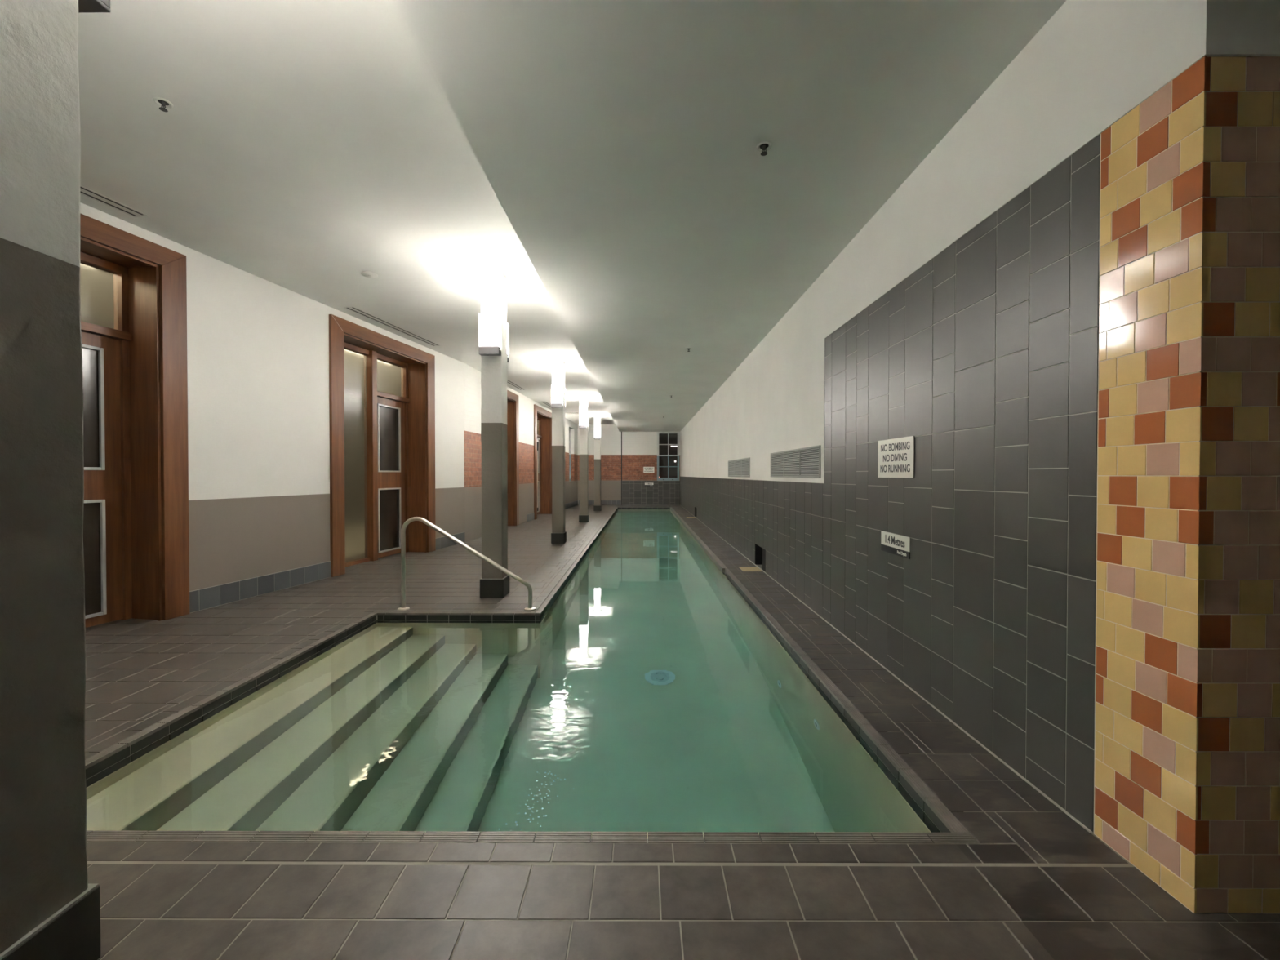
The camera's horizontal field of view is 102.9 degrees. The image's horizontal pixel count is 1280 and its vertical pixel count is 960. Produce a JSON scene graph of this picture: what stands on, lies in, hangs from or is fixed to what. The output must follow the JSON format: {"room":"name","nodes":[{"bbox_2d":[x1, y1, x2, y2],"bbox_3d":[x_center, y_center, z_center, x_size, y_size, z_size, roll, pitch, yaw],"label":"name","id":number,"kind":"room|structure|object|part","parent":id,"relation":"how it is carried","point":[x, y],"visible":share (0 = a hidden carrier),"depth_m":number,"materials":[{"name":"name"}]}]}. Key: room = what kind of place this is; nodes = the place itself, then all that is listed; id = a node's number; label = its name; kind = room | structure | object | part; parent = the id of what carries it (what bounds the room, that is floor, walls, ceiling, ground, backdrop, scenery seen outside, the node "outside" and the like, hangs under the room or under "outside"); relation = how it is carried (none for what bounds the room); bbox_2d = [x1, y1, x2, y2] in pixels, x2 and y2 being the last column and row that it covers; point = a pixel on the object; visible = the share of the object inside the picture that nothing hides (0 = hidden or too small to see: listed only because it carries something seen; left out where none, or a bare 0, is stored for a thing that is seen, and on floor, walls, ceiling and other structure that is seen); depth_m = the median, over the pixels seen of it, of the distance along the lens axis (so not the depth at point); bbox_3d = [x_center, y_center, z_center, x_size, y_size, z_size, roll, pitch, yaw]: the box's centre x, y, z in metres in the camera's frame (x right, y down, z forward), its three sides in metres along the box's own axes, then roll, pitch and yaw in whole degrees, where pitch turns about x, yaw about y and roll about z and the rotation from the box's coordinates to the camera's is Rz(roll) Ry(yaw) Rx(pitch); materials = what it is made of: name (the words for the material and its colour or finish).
{"room":"indoor swimming pool","nodes":[
{"label":"indoor swimming pool","id":0,"kind":"room"},
{"bbox_2d":[80,202,577,591],"bbox_3d":[-3.962,-0.348,7.690,1.171,3.600,25.990,0,1,7],"label":"wall","id":1,"kind":"structure","parent":0,"point":[258,348],"depth_m":5.37,"materials":[{"name":"paint"}]},
{"bbox_2d":[80,213,189,627],"bbox_3d":[-4.393,-0.380,3.469,0.445,3.155,2.175,0,1,10],"label":"door","id":2,"kind":"structure","parent":1,"relation":"in","point":[133,288],"depth_m":4.32,"materials":[{"name":"brown wood"}]},
{"bbox_3d":[-4.476,-0.578,3.944,0.008,1.000,0.515,0,1,10],"label":"panel","id":3,"kind":"part","parent":2,"relation":"part of","materials":[{"name":"grey glass"}]},
{"bbox_3d":[-4.476,0.636,3.957,0.008,0.947,0.515,0,1,10],"label":"panel","id":4,"kind":"part","parent":2,"relation":"part of","materials":[{"name":"black glass"}]},
{"bbox_3d":[-4.477,-1.493,3.950,0.008,0.500,0.745,0,1,10],"label":"transom pane","id":5,"kind":"part","parent":2,"relation":"part of","materials":[{"name":"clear glass"}]},
{"bbox_3d":[-4.543,-0.300,3.497,0.120,2.995,1.775,0,1,10],"label":"transom rail","id":6,"kind":"part","parent":2,"relation":"part of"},
{"bbox_3d":[-4.024,-0.389,4.407,0.045,3.153,0.200,0,1,10],"label":"architrave","id":7,"kind":"part","parent":2,"relation":"part of","materials":[{"name":"brown wood"}]},
{"bbox_2d":[328,314,435,577],"bbox_3d":[-3.725,-0.420,7.236,0.445,3.155,2.175,0,1,10],"label":"door","id":8,"kind":"structure","parent":1,"relation":"in","point":[382,388],"depth_m":7.32,"materials":[{"name":"brown wood"}]},
{"bbox_3d":[-3.700,-0.409,6.229,0.045,3.153,0.200,0,1,10],"label":"architrave","id":9,"kind":"part","parent":8,"relation":"part of","materials":[{"name":"brown wood"}]},
{"bbox_3d":[-3.964,-0.329,6.855,0.008,2.890,0.850,0,1,10],"label":"sidelight pane","id":10,"kind":"part","parent":8,"relation":"part of","materials":[{"name":"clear glass"}]},
{"bbox_3d":[-3.875,-0.341,7.263,0.120,2.995,1.775,0,1,10],"label":"transom rail","id":11,"kind":"part","parent":8,"relation":"part of","materials":[{"name":"brown wood"}]},
{"bbox_3d":[-3.807,-0.618,7.710,0.008,1.000,0.515,0,1,10],"label":"panel","id":12,"kind":"part","parent":8,"relation":"part of","materials":[{"name":"grey glass"}]},
{"bbox_3d":[-3.807,0.595,7.723,0.008,0.947,0.515,0,1,10],"label":"panel","id":13,"kind":"part","parent":8,"relation":"part of","materials":[{"name":"black glass"}]},
{"bbox_3d":[-3.808,-1.533,7.716,0.008,0.500,0.745,0,1,10],"label":"transom pane","id":14,"kind":"part","parent":8,"relation":"part of","materials":[{"name":"clear glass"}]},
{"bbox_3d":[-3.355,-0.429,8.173,0.045,3.153,0.200,0,1,10],"label":"architrave","id":15,"kind":"part","parent":8,"relation":"part of","materials":[{"name":"brown wood"}]},
{"bbox_2d":[189,500,577,613],"bbox_3d":[-3.453,1.034,9.657,0.654,0.194,21.997,0,1,7],"label":"baseboard","id":16,"kind":"structure","parent":1,"relation":"attached to","point":[204,598],"depth_m":5.27,"materials":[{"name":"tile"}]},
{"bbox_2d":[506,390,519,525],"bbox_3d":[-3.242,-0.465,11.383,0.445,3.155,2.175,0,1,3],"label":"door","id":17,"kind":"structure","parent":1,"relation":"in","point":[513,468],"depth_m":12.26,"materials":[{"name":"brown wood"}]},
{"bbox_3d":[-2.985,-0.475,12.357,0.045,3.153,0.200,0,1,3],"label":"architrave","id":18,"kind":"part","parent":17,"relation":"part of","materials":[{"name":"brown wood"}]},
{"bbox_2d":[84,506,979,844],"bbox_3d":[-0.605,1.152,10.490,3.543,0.060,17.550,0,1,0],"label":"trim","id":19,"kind":"structure","parent":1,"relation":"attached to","point":[959,834],"depth_m":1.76,"materials":[{"name":"tile"}]},
{"bbox_2d":[533,404,551,519],"bbox_3d":[-3.027,-0.505,15.062,0.445,3.155,2.175,0,1,3],"label":"door","id":20,"kind":"structure","parent":1,"relation":"in","point":[542,417],"depth_m":15.93,"materials":[{"name":"brown wood"}]},
{"bbox_3d":[-2.885,-0.493,14.064,0.045,3.153,0.200,0,1,3],"label":"architrave","id":21,"kind":"part","parent":20,"relation":"part of","materials":[{"name":"brown wood"}]},
{"bbox_3d":[-3.105,-0.029,15.194,0.136,1.700,0.031,0,1,3],"label":"handle","id":22,"kind":"part","parent":20,"relation":"part of","materials":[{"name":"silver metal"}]},
{"bbox_3d":[-3.168,-1.617,15.529,0.008,0.500,0.745,0,1,3],"label":"transom pane","id":23,"kind":"part","parent":20,"relation":"part of","materials":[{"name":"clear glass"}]},
{"bbox_3d":[-3.179,-0.425,15.072,0.120,2.995,1.775,0,1,3],"label":"transom rail","id":24,"kind":"part","parent":20,"relation":"part of","materials":[{"name":"brown wood"}]},
{"bbox_3d":[-2.770,-0.514,16.036,0.045,3.153,0.200,0,1,3],"label":"architrave","id":25,"kind":"part","parent":20,"relation":"part of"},
{"bbox_2d":[568,428,571,480],"bbox_3d":[-2.749,-0.964,19.358,0.120,2.020,1.000,0,1,3],"label":"window","id":26,"kind":"structure","parent":1,"relation":"in","point":[570,429],"depth_m":19.77,"materials":[{"name":"paint"}]},
{"bbox_3d":[-2.757,-0.996,19.358,0.007,1.854,0.830,0,1,3],"label":"pane","id":27,"kind":"part","parent":26,"relation":"part of","materials":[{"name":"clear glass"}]},
{"bbox_2d":[78,0,1066,431],"bbox_3d":[-1.474,-2.106,7.783,11.400,0.585,26.000,0,1,0],"label":"ceiling","id":28,"kind":"structure","parent":0,"point":[602,157],"depth_m":2.91,"materials":[{"name":"paint"}]},
{"bbox_2d":[80,185,147,217],"bbox_3d":[-4.047,-2.047,3.087,0.130,0.003,1.817,0,1,10],"label":"ceiling vent","id":29,"kind":"object","parent":28,"relation":"in","point":[84,191],"visible":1,"depth_m":3.78,"materials":[{"name":"white metal"}]},
{"bbox_2d":[152,97,173,111],"bbox_3d":[-2.581,-2.024,2.764,0.082,0.041,0.082,0,1,0],"label":"sprinkler","id":30,"kind":"object","parent":28,"relation":"attached to","point":[164,103],"visible":1,"depth_m":2.76,"materials":[{"name":"white metal"}]},
{"bbox_2d":[360,271,377,277],"bbox_3d":[-2.723,-2.060,5.137,0.152,0.021,0.152,0,1,0],"label":"smoke detector","id":31,"kind":"object","parent":28,"relation":"attached to","point":[369,274],"visible":1,"depth_m":5.12,"materials":[{"name":"white plastic"}]},
{"bbox_2d":[343,306,440,346],"bbox_3d":[-3.341,-2.090,7.064,0.130,0.003,1.878,0,1,10],"label":"ceiling vent","id":32,"kind":"object","parent":28,"relation":"in","point":[352,308],"visible":1,"depth_m":6.88,"materials":[{"name":"white metal"}]},
{"bbox_2d":[506,378,525,390],"bbox_3d":[-2.843,-2.134,11.212,0.130,0.003,1.853,0,1,3],"label":"ceiling vent","id":33,"kind":"object","parent":28,"relation":"in","point":[509,382],"visible":0.6,"depth_m":11.52,"materials":[{"name":"white metal"}]},
{"bbox_2d":[541,401,551,407],"bbox_3d":[-2.623,-2.175,14.986,0.130,0.003,1.803,0,1,3],"label":"ceiling vent","id":34,"kind":"object","parent":28,"relation":"in","point":[544,402],"visible":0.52,"depth_m":14.51,"materials":[{"name":"white metal"}]},
{"bbox_2d":[565,413,578,414],"bbox_3d":[-2.194,-2.188,16.885,0.500,0.018,0.500,0,1,0],"label":"ceiling hatch","id":35,"kind":"object","parent":28,"relation":"attached to","point":[566,413],"visible":0.54,"depth_m":16.75,"materials":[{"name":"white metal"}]},
{"bbox_2d":[755,141,772,155],"bbox_3d":[0.654,-1.739,2.689,0.082,0.041,0.082,0,1,0],"label":"sprinkler","id":36,"kind":"object","parent":28,"relation":"attached to","point":[762,147],"visible":1,"depth_m":2.68,"materials":[{"name":"white metal"}]},
{"bbox_2d":[577,424,679,500],"bbox_3d":[-1.431,-0.538,20.725,11.400,3.700,0.250,0,1,0],"label":"wall","id":37,"kind":"structure","parent":0,"point":[639,449],"depth_m":20.60,"materials":[{"name":"white paint"}]},
{"bbox_2d":[577,500,621,505],"bbox_3d":[-1.637,0.916,20.611,1.750,0.194,0.010,0,1,0],"label":"baseboard","id":38,"kind":"structure","parent":37,"relation":"attached to","point":[590,502],"depth_m":20.61,"materials":[{"name":"tile"}]},
{"bbox_2d":[621,431,622,505],"bbox_3d":[-0.739,-0.469,20.589,0.035,2.965,0.040,0,1,0],"label":"trim","id":39,"kind":"structure","parent":37,"relation":"attached to","point":[621,432],"depth_m":20.57,"materials":[{"name":"black"}]},
{"bbox_2d":[643,466,653,472],"bbox_3d":[0.358,-0.412,20.582,0.434,0.240,0.006,0,1,0],"label":"sign","id":40,"kind":"object","parent":37,"relation":"attached to","point":[646,469],"visible":1,"depth_m":20.58,"materials":[{"name":"white"}]},
{"bbox_2d":[644,483,653,485],"bbox_3d":[0.368,0.178,20.588,0.346,0.125,0.006,0,1,0],"label":"sign","id":41,"kind":"object","parent":37,"relation":"attached to","point":[646,484],"visible":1,"depth_m":20.59,"materials":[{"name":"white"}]},
{"bbox_2d":[622,480,679,505],"bbox_3d":[0.448,0.523,20.602,2.340,0.980,0.007,0,1,0],"label":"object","id":42,"kind":"structure","parent":37,"relation":"attached to","point":[633,492],"depth_m":20.60,"materials":[{"name":"tile"}]},
{"bbox_2d":[657,431,679,480],"bbox_3d":[1.141,-0.953,20.667,0.915,1.960,0.140,0,1,0],"label":"window","id":43,"kind":"structure","parent":37,"relation":"in","point":[668,442],"depth_m":20.66,"materials":[{"name":"glass"}]},
{"bbox_2d":[84,505,1279,959],"bbox_3d":[-1.474,1.300,7.819,11.400,0.301,26.000,0,1,0],"label":"floor","id":44,"kind":"structure","parent":0,"point":[1037,884],"depth_m":1.58,"materials":[{"name":"tile"}]},
{"bbox_2d":[0,0,100,959],"bbox_3d":[-1.495,-0.403,1.168,0.238,3.250,0.239,0,1,0],"label":"wall","id":45,"kind":"structure","parent":44,"relation":"on","point":[50,910],"depth_m":1.18,"materials":[{"name":"paint"}]},
{"bbox_3d":[-1.495,1.126,1.185,0.238,0.193,0.239,0,1,0],"label":"skirting","id":46,"kind":"part","parent":45,"relation":"part of","materials":[{"name":"tile"}]},
{"bbox_2d":[78,0,111,13],"bbox_3d":[-1.494,-1.431,1.305,0.222,0.400,0.080,0,1,0],"label":"wall lamp","id":47,"kind":"object","parent":45,"relation":"attached to","point":[84,6],"visible":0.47,"depth_m":1.33,"materials":[{"name":"white metal"}]},
{"bbox_2d":[396,516,536,610],"bbox_3d":[-1.587,0.760,4.674,1.268,0.849,0.106,0,1,0],"label":"handrail","id":48,"kind":"object","parent":44,"relation":"on","point":[407,522],"visible":1,"depth_m":4.66,"materials":[{"name":"silver metal"}]},
{"bbox_2d":[480,271,509,598],"bbox_3d":[-1.481,-0.446,5.198,0.237,3.250,0.239,0,1,0],"label":"column","id":49,"kind":"structure","parent":44,"relation":"on","point":[494,583],"depth_m":5.10,"materials":[{"name":"paint"}]},
{"bbox_2d":[478,313,501,355],"bbox_3d":[-1.482,-1.434,5.040,0.222,0.400,0.080,0,1,0],"label":"wall lamp","id":50,"kind":"object","parent":49,"relation":"attached to","point":[489,324],"visible":1,"depth_m":5.00,"materials":[{"name":"white glass"}]},
{"bbox_3d":[-1.481,1.082,5.215,0.237,0.193,0.239,0,1,0],"label":"skirting","id":51,"kind":"part","parent":49,"relation":"part of","materials":[{"name":"tile"}]},
{"bbox_2d":[506,322,509,362],"bbox_3d":[-1.481,-1.438,5.335,0.222,0.400,0.080,0,1,0],"label":"wall lamp","id":52,"kind":"object","parent":49,"relation":"attached to","point":[508,356],"visible":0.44,"depth_m":5.33,"materials":[{"name":"white glass"}]},
{"bbox_2d":[506,322,508,355],"bbox_3d":[-1.481,-1.475,5.334,0.198,0.325,0.080,0,1,0],"label":"diffuser","id":53,"kind":"object","parent":52,"relation":"attached to","point":[507,322],"depth_m":5.32,"materials":[{"name":"white glass"}]},
{"bbox_2d":[551,361,566,543],"bbox_3d":[-1.468,-0.489,9.208,0.237,3.250,0.240,0,1,0],"label":"column","id":54,"kind":"structure","parent":44,"relation":"on","point":[558,535],"depth_m":9.10,"materials":[{"name":"paint"}]},
{"bbox_2d":[551,385,563,408],"bbox_3d":[-1.468,-1.478,9.050,0.222,0.400,0.080,0,1,0],"label":"wall lamp","id":55,"kind":"object","parent":54,"relation":"attached to","point":[557,391],"visible":1,"depth_m":9.01,"materials":[{"name":"white"}]},
{"bbox_3d":[-1.468,1.039,9.224,0.237,0.193,0.240,0,1,0],"label":"skirting","id":56,"kind":"part","parent":54,"relation":"part of","materials":[{"name":"tile"}]},
{"bbox_2d":[578,395,589,522],"bbox_3d":[-1.455,-0.532,13.227,0.237,3.250,0.239,0,1,0],"label":"column","id":57,"kind":"structure","parent":44,"relation":"on","point":[584,400],"depth_m":13.12,"materials":[{"name":"paint"}]},
{"bbox_2d":[578,412,587,428],"bbox_3d":[-1.455,-1.521,13.069,0.222,0.400,0.080,0,1,0],"label":"wall lamp","id":58,"kind":"object","parent":57,"relation":"attached to","point":[582,415],"visible":1,"depth_m":13.03,"materials":[{"name":"white"}]},
{"bbox_3d":[-1.455,0.996,13.244,0.237,0.193,0.239,0,1,0],"label":"skirting","id":59,"kind":"part","parent":57,"relation":"part of","materials":[{"name":"tile"}]},
{"bbox_2d":[593,414,601,511],"bbox_3d":[-1.441,-0.576,17.307,0.238,3.250,0.239,0,1,0],"label":"column","id":60,"kind":"structure","parent":44,"relation":"on","point":[597,507],"depth_m":17.20,"materials":[{"name":"paint"}]},
{"bbox_2d":[593,427,600,439],"bbox_3d":[-1.442,-1.565,17.149,0.222,0.400,0.080,0,1,0],"label":"wall lamp","id":61,"kind":"object","parent":60,"relation":"attached to","point":[597,430],"visible":1,"depth_m":17.11,"materials":[{"name":"white"}]},
{"bbox_2d":[594,427,599,436],"bbox_3d":[-1.442,-1.602,17.149,0.198,0.325,0.080,0,1,0],"label":"diffuser","id":62,"kind":"object","parent":61,"relation":"attached to","point":[597,430],"depth_m":17.11,"materials":[{"name":"white"}]},
{"bbox_3d":[-1.441,0.952,17.324,0.238,0.193,0.239,0,1,0],"label":"skirting","id":63,"kind":"part","parent":60,"relation":"part of","materials":[{"name":"tile"}]},
{"bbox_2d":[738,566,762,571],"bbox_3d":[1.437,1.160,6.658,0.244,0.008,0.300,0,1,0],"label":"lid","id":64,"kind":"object","parent":44,"relation":"on","point":[743,568],"visible":1,"depth_m":6.61,"materials":[{"name":"beige plastic"}]},
{"bbox_2d":[1093,56,1279,913],"bbox_3d":[2.056,0.023,1.578,0.999,2.390,0.320,0,1,0],"label":"pier","id":65,"kind":"object","parent":44,"relation":"on","point":[1187,786],"visible":1,"depth_m":1.44,"materials":[{"name":"tile"}]},
{"bbox_3d":[-0.604,1.972,10.499,3.842,1.400,17.849,0,1,0],"label":"basin","id":66,"kind":"object","parent":44,"relation":"in","visible":0},
{"bbox_2d":[85,509,941,839],"bbox_3d":[-0.604,1.861,10.498,3.457,1.343,17.464,0,1,0],"label":"pool water","id":67,"kind":"object","parent":66,"relation":"in","point":[425,726],"visible":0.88,"depth_m":2.58,"materials":[{"name":"teal liquid"}]},
{"bbox_2d":[497,698,761,830],"bbox_3d":[-0.022,1.276,2.260,0.959,0.003,1.132,0,1,20],"label":"bubbles","id":68,"kind":"object","parent":67,"relation":"on","point":[528,819],"visible":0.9,"depth_m":2.05,"materials":[{"name":"white liquid"}]},
{"bbox_2d":[680,0,1101,834],"bbox_3d":[2.912,-0.386,11.259,2.650,3.600,19.055,0,1,0],"label":"wall","id":69,"kind":"structure","parent":0,"point":[961,319],"depth_m":2.43,"materials":[{"name":"tile"}]},
{"bbox_2d":[728,457,750,477],"bbox_3d":[1.570,-0.190,8.188,0.014,0.283,1.770,0,1,0],"label":"air vent","id":70,"kind":"object","parent":69,"relation":"in","point":[740,467],"visible":1,"depth_m":8.03,"materials":[{"name":"silver metal"}]},
{"bbox_2d":[770,444,821,478],"bbox_3d":[1.560,-0.168,5.253,0.014,0.283,1.680,0,1,0],"label":"air vent","id":71,"kind":"object","parent":69,"relation":"in","point":[806,462],"visible":1,"depth_m":5.05,"materials":[{"name":"silver metal"}]},
{"bbox_2d":[681,506,1092,832],"bbox_3d":[1.587,1.112,11.182,0.012,0.006,18.850,0,1,0],"label":"baseboard","id":72,"kind":"structure","parent":69,"relation":"attached to","point":[1086,828],"depth_m":2.47,"materials":[{"name":"tile"}]},
{"bbox_2d":[880,530,910,559],"bbox_3d":[1.557,0.392,3.120,0.006,0.125,0.346,0,1,0],"label":"sign","id":73,"kind":"object","parent":69,"relation":"attached to","point":[897,544],"visible":1,"depth_m":3.10,"materials":[{"name":"white"}]},
{"bbox_2d":[878,435,914,478],"bbox_3d":[1.557,-0.134,3.120,0.006,0.240,0.434,0,1,0],"label":"sign","id":74,"kind":"object","parent":69,"relation":"attached to","point":[895,455],"visible":1,"depth_m":3.09,"materials":[{"name":"white"}]},
{"bbox_2d":[1099,0,1279,133],"bbox_3d":[2.880,-1.627,1.556,2.650,0.910,0.325,0,1,0],"label":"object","id":75,"kind":"structure","parent":69,"relation":"attached to","point":[1145,45],"depth_m":1.51,"materials":[{"name":"white paint"}]}
]}

